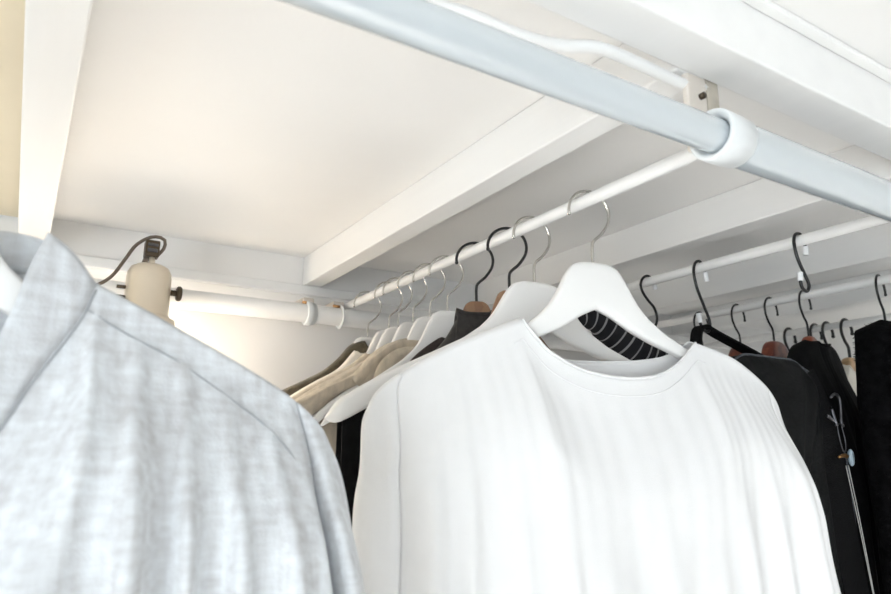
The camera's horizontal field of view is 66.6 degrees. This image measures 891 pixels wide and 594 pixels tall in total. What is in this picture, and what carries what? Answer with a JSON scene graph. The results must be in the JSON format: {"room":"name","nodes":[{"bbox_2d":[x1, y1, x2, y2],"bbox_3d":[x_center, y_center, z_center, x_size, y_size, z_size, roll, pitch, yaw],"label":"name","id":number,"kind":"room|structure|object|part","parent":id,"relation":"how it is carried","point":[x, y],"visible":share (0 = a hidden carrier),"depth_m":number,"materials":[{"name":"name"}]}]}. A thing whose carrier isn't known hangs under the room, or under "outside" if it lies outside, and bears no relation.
{"room":"walk-in closet","nodes":[
{"label":"walk-in closet","id":0,"kind":"room"},
{"bbox_2d":[290,350,363,397],"bbox_3d":[-0.101,0.431,1.141,0.501,0.679,0.067,7,-15,-29],"label":"shirt","id":1,"kind":"object","parent":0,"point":[354,355],"visible":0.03,"depth_m":1.17,"materials":[{"name":"fabric"}]},
{"bbox_2d":[292,353,369,454],"bbox_3d":[-0.053,0.421,1.063,0.531,0.662,0.067,7,-15,-26],"label":"shirt","id":2,"kind":"object","parent":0,"point":[330,429],"visible":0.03,"depth_m":1.04,"materials":[{"name":"beige fabric"}]},
{"bbox_2d":[295,338,418,414],"bbox_3d":[-0.103,0.131,1.046,0.300,0.150,0.079,7,-15,-26],"label":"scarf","id":3,"kind":"object","parent":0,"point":[388,355],"visible":0.49,"depth_m":1.02,"materials":[{"name":"beige fabric"}]},
{"bbox_2d":[0,215,793,389],"bbox_3d":[-0.540,0.947,1.103,4.250,2.157,0.100,8,-15,-31],"label":"wall","id":4,"kind":"structure","parent":0,"point":[284,353],"depth_m":1.36,"materials":[{"name":"white paint"}]},
{"bbox_2d":[0,0,24,216],"bbox_3d":[-1.221,-0.340,0.310,1.767,0.012,0.956,8,-15,-31],"label":"trim","id":5,"kind":"structure","parent":4,"relation":"attached to","point":[12,12],"depth_m":0.77,"materials":[{"name":"beige paint"}]},
{"bbox_2d":[18,0,92,239],"bbox_3d":[-0.457,-0.205,0.778,0.045,0.062,0.970,8,-15,-31],"label":"trim","id":6,"kind":"structure","parent":4,"relation":"attached to","point":[55,31],"depth_m":0.67,"materials":[{"name":"white paint"}]},
{"bbox_2d":[76,254,761,352],"bbox_3d":[-0.510,-0.045,1.285,4.050,0.020,0.014,8,-15,-31],"label":"trim","id":7,"kind":"structure","parent":4,"relation":"attached to","point":[92,262],"depth_m":1.38,"materials":[{"name":"white paint"}]},
{"bbox_2d":[671,269,890,335],"bbox_3d":[0.949,-0.005,1.633,0.045,0.062,0.970,8,-15,-31],"label":"trim","id":8,"kind":"structure","parent":4,"relation":"attached to","point":[864,296],"depth_m":1.71,"materials":[{"name":"white paint"}]},
{"bbox_2d":[53,0,890,331],"bbox_3d":[0.474,-0.521,-0.222,4.250,0.100,3.930,8,-15,-31],"label":"ceiling","id":9,"kind":"structure","parent":0,"point":[272,126],"depth_m":0.90,"materials":[{"name":"white paint"}]},
{"bbox_2d":[302,43,702,286],"bbox_3d":[-0.028,-0.144,1.039,0.038,0.062,0.970,8,-15,-31],"label":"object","id":10,"kind":"structure","parent":9,"relation":"attached to","point":[549,129],"depth_m":0.90,"materials":[{"name":"white paint"}]},
{"bbox_2d":[474,145,890,308],"bbox_3d":[0.341,-0.092,1.264,0.037,0.062,0.970,8,-15,-31],"label":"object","id":11,"kind":"structure","parent":9,"relation":"attached to","point":[762,202],"depth_m":1.12,"materials":[{"name":"white paint"}]},
{"bbox_2d":[630,223,890,316],"bbox_3d":[0.669,-0.045,1.463,0.057,0.062,0.970,8,-15,-31],"label":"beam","id":12,"kind":"structure","parent":9,"relation":"attached to","point":[869,248],"depth_m":1.40,"materials":[{"name":"white paint"}]},
{"bbox_2d":[352,318,840,593],"bbox_3d":[0.188,0.357,0.712,0.631,0.668,0.144,6,-14,-22],"label":"white top","id":13,"kind":"object","parent":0,"point":[496,461],"visible":0.98,"depth_m":0.69,"materials":[{"name":"fabric"}]},
{"bbox_2d":[793,324,868,359],"bbox_3d":[2.260,0.818,0.551,0.100,2.157,3.830,8,-15,-31],"label":"wall","id":14,"kind":"structure","parent":0,"point":[837,343],"depth_m":2.21,"materials":[{"name":"white paint"}]},
{"bbox_2d":[526,0,890,160],"bbox_3d":[0.012,-0.274,0.480,4.050,0.062,0.045,8,-15,-31],"label":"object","id":15,"kind":"structure","parent":14,"relation":"attached to","point":[732,45],"depth_m":0.63,"materials":[{"name":"white paint"}]},
{"bbox_2d":[741,0,890,83],"bbox_3d":[0.027,-0.307,0.463,4.050,0.006,0.012,8,-15,-31],"label":"trim","id":16,"kind":"structure","parent":14,"relation":"attached to","point":[773,10],"depth_m":0.67,"materials":[{"name":"white paint"}]},
{"bbox_3d":[0.621,0.485,1.320,0.501,0.654,0.097,11,-17,-39],"label":"jacket","id":17,"kind":"object","parent":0,"visible":0},
{"bbox_3d":[0.658,0.471,1.261,0.501,0.654,0.077,11,-17,-39],"label":"shirt","id":18,"kind":"object","parent":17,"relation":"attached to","visible":0},
{"bbox_2d":[842,364,856,395],"bbox_3d":[0.943,0.501,1.492,0.481,0.702,0.066,10,-16,-37],"label":"shirt","id":19,"kind":"object","parent":18,"relation":"attached to","point":[851,374],"visible":0.02,"depth_m":1.52,"materials":[{"name":"beige fabric"}]},
{"bbox_3d":[-1.259,0.319,-1.590,0.100,2.157,3.830,8,-15,-31],"label":"wall","id":20,"kind":"structure","parent":0,"visible":0},
{"bbox_2d":[93,278,581,351],"bbox_3d":[-0.486,0.002,1.234,4.050,0.058,0.078,8,-15,-31],"label":"pipe","id":21,"kind":"object","parent":20,"relation":"attached to","point":[305,311],"visible":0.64,"depth_m":1.31,"materials":[{"name":"white metal"}]},
{"bbox_2d":[98,235,182,325],"bbox_3d":[-0.603,0.260,1.022,0.325,0.757,0.178,8,-15,-31],"label":"lamp","id":22,"kind":"object","parent":21,"relation":"attached to","point":[147,285],"visible":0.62,"depth_m":1.09,"materials":[{"name":"beige metal"}]},
{"bbox_3d":[-0.451,-0.006,1.129,0.014,0.010,0.010,8,-15,-31],"label":"knob stem","id":23,"kind":"part","parent":22,"relation":"part of","materials":[{"name":"brown metal"}]},
{"bbox_3d":[-0.445,-0.005,1.132,0.008,0.025,0.025,8,-15,-31],"label":"knob","id":24,"kind":"part","parent":22,"relation":"part of","materials":[{"name":"brown metal"}]},
{"bbox_2d":[344,148,698,308],"bbox_3d":[0.039,-0.069,1.027,0.017,0.017,0.927,8,-15,-31],"label":"rail","id":25,"kind":"object","parent":21,"relation":"attached to","point":[682,158],"visible":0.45,"depth_m":0.86,"materials":[{"name":"white metal"}]},
{"bbox_2d":[353,291,381,345],"bbox_3d":[-0.146,0.119,1.286,0.380,0.271,0.030,6,-14,-24],"label":"wooden hanger","id":26,"kind":"object","parent":25,"relation":"hanging from","point":[367,339],"visible":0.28,"depth_m":1.30,"materials":[{"name":"white paint"}]},
{"bbox_2d":[282,341,368,395],"bbox_3d":[-0.148,0.430,1.217,0.532,0.714,0.077,6,-14,-24],"label":"jumper","id":27,"kind":"object","parent":26,"relation":"hanging from","point":[362,347],"visible":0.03,"depth_m":1.25,"materials":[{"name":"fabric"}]},
{"bbox_2d":[312,270,427,415],"bbox_3d":[-0.051,0.085,1.139,0.380,0.271,0.030,7,-15,-26],"label":"wooden hanger","id":28,"kind":"object","parent":25,"relation":"hanging from","point":[403,330],"visible":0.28,"depth_m":1.14,"materials":[{"name":"white paint"}]},
{"bbox_2d":[313,263,445,421],"bbox_3d":[-0.022,0.074,1.091,0.380,0.271,0.030,4,-14,-17],"label":"wooden hanger","id":29,"kind":"object","parent":25,"relation":"hanging from","point":[417,329],"visible":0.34,"depth_m":1.09,"materials":[{"name":"white paint"}]},
{"bbox_2d":[366,282,402,353],"bbox_3d":[-0.099,0.102,1.213,0.380,0.271,0.030,7,-15,-27],"label":"wooden hanger","id":30,"kind":"object","parent":25,"relation":"hanging from","point":[377,336],"visible":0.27,"depth_m":1.21,"materials":[{"name":"white paint"}]},
{"bbox_2d":[320,255,463,425],"bbox_3d":[0.005,0.063,1.047,0.380,0.271,0.030,3,-13,-12],"label":"wooden hanger","id":31,"kind":"object","parent":25,"relation":"hanging from","point":[440,323],"visible":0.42,"depth_m":1.05,"materials":[{"name":"white paint"}]},
{"bbox_2d":[409,337,444,361],"bbox_3d":[0.014,0.389,0.960,0.245,0.677,0.052,1,-13,-5],"label":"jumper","id":32,"kind":"object","parent":31,"relation":"hanging from","point":[434,345],"visible":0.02,"depth_m":1.02,"materials":[{"name":"fabric"}]},
{"bbox_2d":[375,277,412,349],"bbox_3d":[-0.080,0.095,1.183,0.380,0.271,0.030,6,-14,-23],"label":"wooden hanger","id":33,"kind":"object","parent":25,"relation":"hanging from","point":[387,336],"visible":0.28,"depth_m":1.19,"materials":[{"name":"white paint"}]},
{"bbox_2d":[455,242,493,311],"bbox_3d":[0.046,0.048,0.981,0.270,0.272,0.030,1,-13,-5],"label":"wooden hanger","id":34,"kind":"object","parent":25,"relation":"hanging from","point":[472,306],"visible":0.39,"depth_m":1.00,"materials":[{"name":"brown wood"}]},
{"bbox_2d":[436,308,491,349],"bbox_3d":[0.046,0.362,0.914,0.331,0.710,0.088,2,-13,-7],"label":"shirt","id":35,"kind":"object","parent":34,"relation":"hanging from","point":[465,322],"visible":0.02,"depth_m":0.97,"materials":[{"name":"fabric"}]},
{"bbox_3d":[0.046,0.025,0.994,0.064,0.013,0.051,1,-13,-5],"label":"neck trim","id":36,"kind":"part","parent":35,"relation":"part of","materials":[{"name":"grey fabric"}]},
{"bbox_2d":[325,216,630,422],"bbox_3d":[0.120,0.025,0.869,0.544,0.278,0.034,6,-14,-22],"label":"wooden hanger","id":37,"kind":"object","parent":25,"relation":"hanging from","point":[525,300],"visible":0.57,"depth_m":0.87,"materials":[{"name":"white paint"}]},
{"bbox_2d":[335,408,366,524],"bbox_3d":[0.119,0.390,0.786,0.512,0.516,0.045,6,-14,-22],"label":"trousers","id":38,"kind":"object","parent":37,"relation":"hanging from","point":[348,435],"visible":0.02,"depth_m":0.73,"materials":[{"name":"fabric"}]},
{"bbox_2d":[486,227,551,350],"bbox_3d":[0.089,0.032,0.915,0.270,0.272,0.030,2,-13,-7],"label":"wooden hanger","id":39,"kind":"object","parent":25,"relation":"hanging from","point":[500,294],"visible":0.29,"depth_m":0.94,"materials":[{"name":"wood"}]},
{"bbox_2d":[528,190,687,359],"bbox_3d":[0.174,0.003,0.789,0.480,0.271,0.016,5,-14,-19],"label":"wooden hanger","id":40,"kind":"object","parent":25,"relation":"hanging from","point":[585,287],"visible":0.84,"depth_m":0.79,"materials":[{"name":"white paint"}]},
{"bbox_2d":[626,216,889,290],"bbox_3d":[0.353,-0.024,1.218,0.017,0.017,0.927,8,-15,-31],"label":"rail","id":41,"kind":"object","parent":21,"relation":"attached to","point":[866,222],"visible":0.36,"depth_m":1.01,"materials":[{"name":"white metal"}]},
{"bbox_2d":[639,275,657,326],"bbox_3d":[0.360,0.009,1.198,0.047,0.100,0.008,9,-16,-35],"label":"s-hook","id":42,"kind":"object","parent":41,"relation":"hanging from","point":[644,276],"visible":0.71,"depth_m":1.20,"materials":[{"name":"black metal"}]},
{"bbox_2d":[578,310,667,360],"bbox_3d":[0.331,0.266,1.121,0.362,0.500,0.101,8,-15,-31],"label":"striped shirt","id":43,"kind":"object","parent":42,"relation":"hanging from","point":[609,333],"visible":0.16,"depth_m":1.10,"materials":[{"name":"black fabric"}]},
{"bbox_2d":[692,260,711,332],"bbox_3d":[0.418,-0.002,1.104,0.043,0.122,0.008,10,-16,-37],"label":"s-hook","id":44,"kind":"object","parent":41,"relation":"hanging from","point":[705,274],"visible":0.98,"depth_m":1.10,"materials":[{"name":"black metal"}]},
{"bbox_2d":[792,232,810,292],"bbox_3d":[0.509,-0.050,0.968,0.034,0.090,0.008,8,-15,-31],"label":"s-hook","id":45,"kind":"object","parent":41,"relation":"hanging from","point":[805,249],"visible":0.99,"depth_m":0.96,"materials":[{"name":"black metal"}]},
{"bbox_2d":[703,313,890,347],"bbox_3d":[0.951,0.061,1.582,0.017,0.017,0.927,8,-15,-31],"label":"rail","id":46,"kind":"object","parent":21,"relation":"attached to","point":[861,321],"visible":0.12,"depth_m":1.67,"materials":[{"name":"white metal"}]},
{"bbox_2d":[783,327,796,350],"bbox_3d":[0.871,0.209,1.679,0.440,0.274,0.038,10,-16,-36],"label":"wooden hanger","id":47,"kind":"object","parent":46,"relation":"hanging from","point":[787,328],"visible":0.17,"depth_m":1.70,"materials":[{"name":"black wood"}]},
{"bbox_2d":[809,323,822,339],"bbox_3d":[0.907,0.196,1.624,0.440,0.274,0.038,9,-16,-35],"label":"wooden hanger","id":48,"kind":"object","parent":46,"relation":"hanging from","point":[812,324],"visible":0.11,"depth_m":1.65,"materials":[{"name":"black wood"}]},
{"bbox_2d":[821,321,834,343],"bbox_3d":[0.922,0.190,1.600,0.440,0.274,0.038,10,-16,-37],"label":"wooden hanger","id":49,"kind":"object","parent":46,"relation":"hanging from","point":[824,322],"visible":0.19,"depth_m":1.62,"materials":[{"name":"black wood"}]},
{"bbox_2d":[839,318,855,371],"bbox_3d":[0.946,0.182,1.563,0.440,0.274,0.038,9,-16,-35],"label":"wooden hanger","id":50,"kind":"object","parent":46,"relation":"hanging from","point":[849,360],"visible":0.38,"depth_m":1.58,"materials":[{"name":"beige wood"}]},
{"bbox_2d":[277,0,890,222],"bbox_3d":[0.010,-0.211,0.468,4.050,0.127,0.053,8,-15,-31],"label":"pipe","id":51,"kind":"object","parent":20,"relation":"attached to","point":[715,135],"visible":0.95,"depth_m":0.52,"materials":[{"name":"white plastic"}]},
{"bbox_2d":[428,0,707,90],"bbox_3d":[-0.089,-0.236,0.465,0.772,0.021,0.031,7,-15,-29],"label":"cable","id":52,"kind":"object","parent":51,"relation":"attached to","point":[561,45],"visible":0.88,"depth_m":0.57,"materials":[{"name":"white plastic"}]},
{"bbox_2d":[653,274,890,327],"bbox_3d":[0.641,0.017,1.394,0.017,0.017,0.927,8,-15,-31],"label":"rail","id":53,"kind":"object","parent":51,"relation":"attached to","point":[884,279],"visible":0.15,"depth_m":1.33,"materials":[{"name":"white metal"}]},
{"bbox_2d":[693,311,708,345],"bbox_3d":[0.571,0.163,1.476,0.450,0.272,0.041,10,-16,-37],"label":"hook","id":54,"kind":"object","parent":53,"relation":"hanging from","point":[698,311],"visible":0.09,"depth_m":1.50,"materials":[{"name":"black metal"}]},
{"bbox_2d":[690,324,855,593],"bbox_3d":[0.492,0.309,1.027,0.386,0.545,0.118,8,-15,-31],"label":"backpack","id":55,"kind":"object","parent":54,"relation":"hanging from","point":[795,393],"visible":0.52,"depth_m":1.01,"materials":[{"name":"black fabric"}]},
{"bbox_3d":[0.441,0.083,1.078,0.185,0.083,0.064,6,-14,-25],"label":"handle","id":56,"kind":"part","parent":55,"relation":"part of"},
{"bbox_3d":[0.487,0.321,0.994,0.220,0.466,0.074,8,-15,-31],"label":"panel","id":57,"kind":"part","parent":55,"relation":"part of","materials":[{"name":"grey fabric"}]},
{"bbox_2d":[807,369,873,593],"bbox_3d":[0.604,0.349,1.034,0.157,0.479,0.020,7,-15,-27],"label":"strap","id":58,"kind":"object","parent":55,"relation":"attached to","point":[853,575],"visible":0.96,"depth_m":1.04,"materials":[{"name":"fabric"}]},
{"bbox_2d":[826,393,848,458],"bbox_3d":[0.611,0.200,1.059,0.039,0.102,0.009,7,-15,-27],"label":"carabiner","id":59,"kind":"object","parent":58,"relation":"attached to","point":[833,419],"visible":1,"depth_m":1.06,"materials":[{"name":"metal"}]},
{"bbox_2d":[728,304,745,355],"bbox_3d":[0.621,0.145,1.399,0.450,0.272,0.041,11,-17,-39],"label":"wooden hanger","id":60,"kind":"object","parent":53,"relation":"hanging from","point":[732,352],"visible":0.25,"depth_m":1.41,"materials":[{"name":"brown wood"}]},
{"bbox_2d":[761,297,788,357],"bbox_3d":[0.660,0.131,1.337,0.450,0.272,0.041,11,-17,-39],"label":"wooden hanger","id":61,"kind":"object","parent":53,"relation":"hanging from","point":[771,348],"visible":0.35,"depth_m":1.34,"materials":[{"name":"brown wood"}]},
{"bbox_2d":[798,290,816,340],"bbox_3d":[0.697,0.117,1.281,0.250,0.272,0.032,12,-17,-41],"label":"wooden hanger","id":62,"kind":"object","parent":53,"relation":"hanging from","point":[808,337],"visible":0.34,"depth_m":1.29,"materials":[{"name":"brown wood"}]},
{"bbox_2d":[787,340,883,593],"bbox_3d":[0.713,0.433,1.226,0.361,0.714,0.143,12,-17,-41],"label":"sweater","id":63,"kind":"object","parent":62,"relation":"hanging from","point":[823,358],"visible":0.25,"depth_m":1.21,"materials":[{"name":"fabric"}]},
{"bbox_3d":[0.711,0.093,1.308,0.056,0.013,0.047,12,-17,-41],"label":"neck trim","id":64,"kind":"part","parent":63,"relation":"part of","materials":[{"name":"black fabric"}]},
{"bbox_2d":[875,274,886,319],"bbox_3d":[0.771,0.091,1.166,0.200,0.272,0.038,12,-18,-43],"label":"wooden hanger","id":65,"kind":"object","parent":53,"relation":"hanging from","point":[877,275],"visible":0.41,"depth_m":1.18,"materials":[{"name":"brown wood"}]},
{"bbox_2d":[853,320,890,593],"bbox_3d":[0.783,0.397,1.099,0.274,0.727,0.119,12,-18,-43],"label":"coat","id":66,"kind":"object","parent":65,"relation":"hanging from","point":[872,357],"visible":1,"depth_m":1.07,"materials":[{"name":"black fabric"}]},
{"bbox_3d":[-0.495,-0.144,0.702,0.017,0.017,0.927,8,-15,-31],"label":"rail","id":67,"kind":"object","parent":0,"visible":0},
{"bbox_2d":[0,256,22,314],"bbox_3d":[-0.318,-0.066,0.393,0.420,0.317,0.014,8,-15,-31],"label":"wooden hanger","id":68,"kind":"object","parent":67,"relation":"hanging from","point":[10,282],"visible":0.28,"depth_m":0.41,"materials":[{"name":"white paint"}]},
{"bbox_2d":[0,231,364,593],"bbox_3d":[-0.315,0.258,0.313,0.690,0.640,0.164,9,-16,-35],"label":"shirt","id":69,"kind":"object","parent":68,"relation":"hanging from","point":[138,456],"visible":1,"depth_m":0.40,"materials":[{"name":"white fabric"}]}
]}

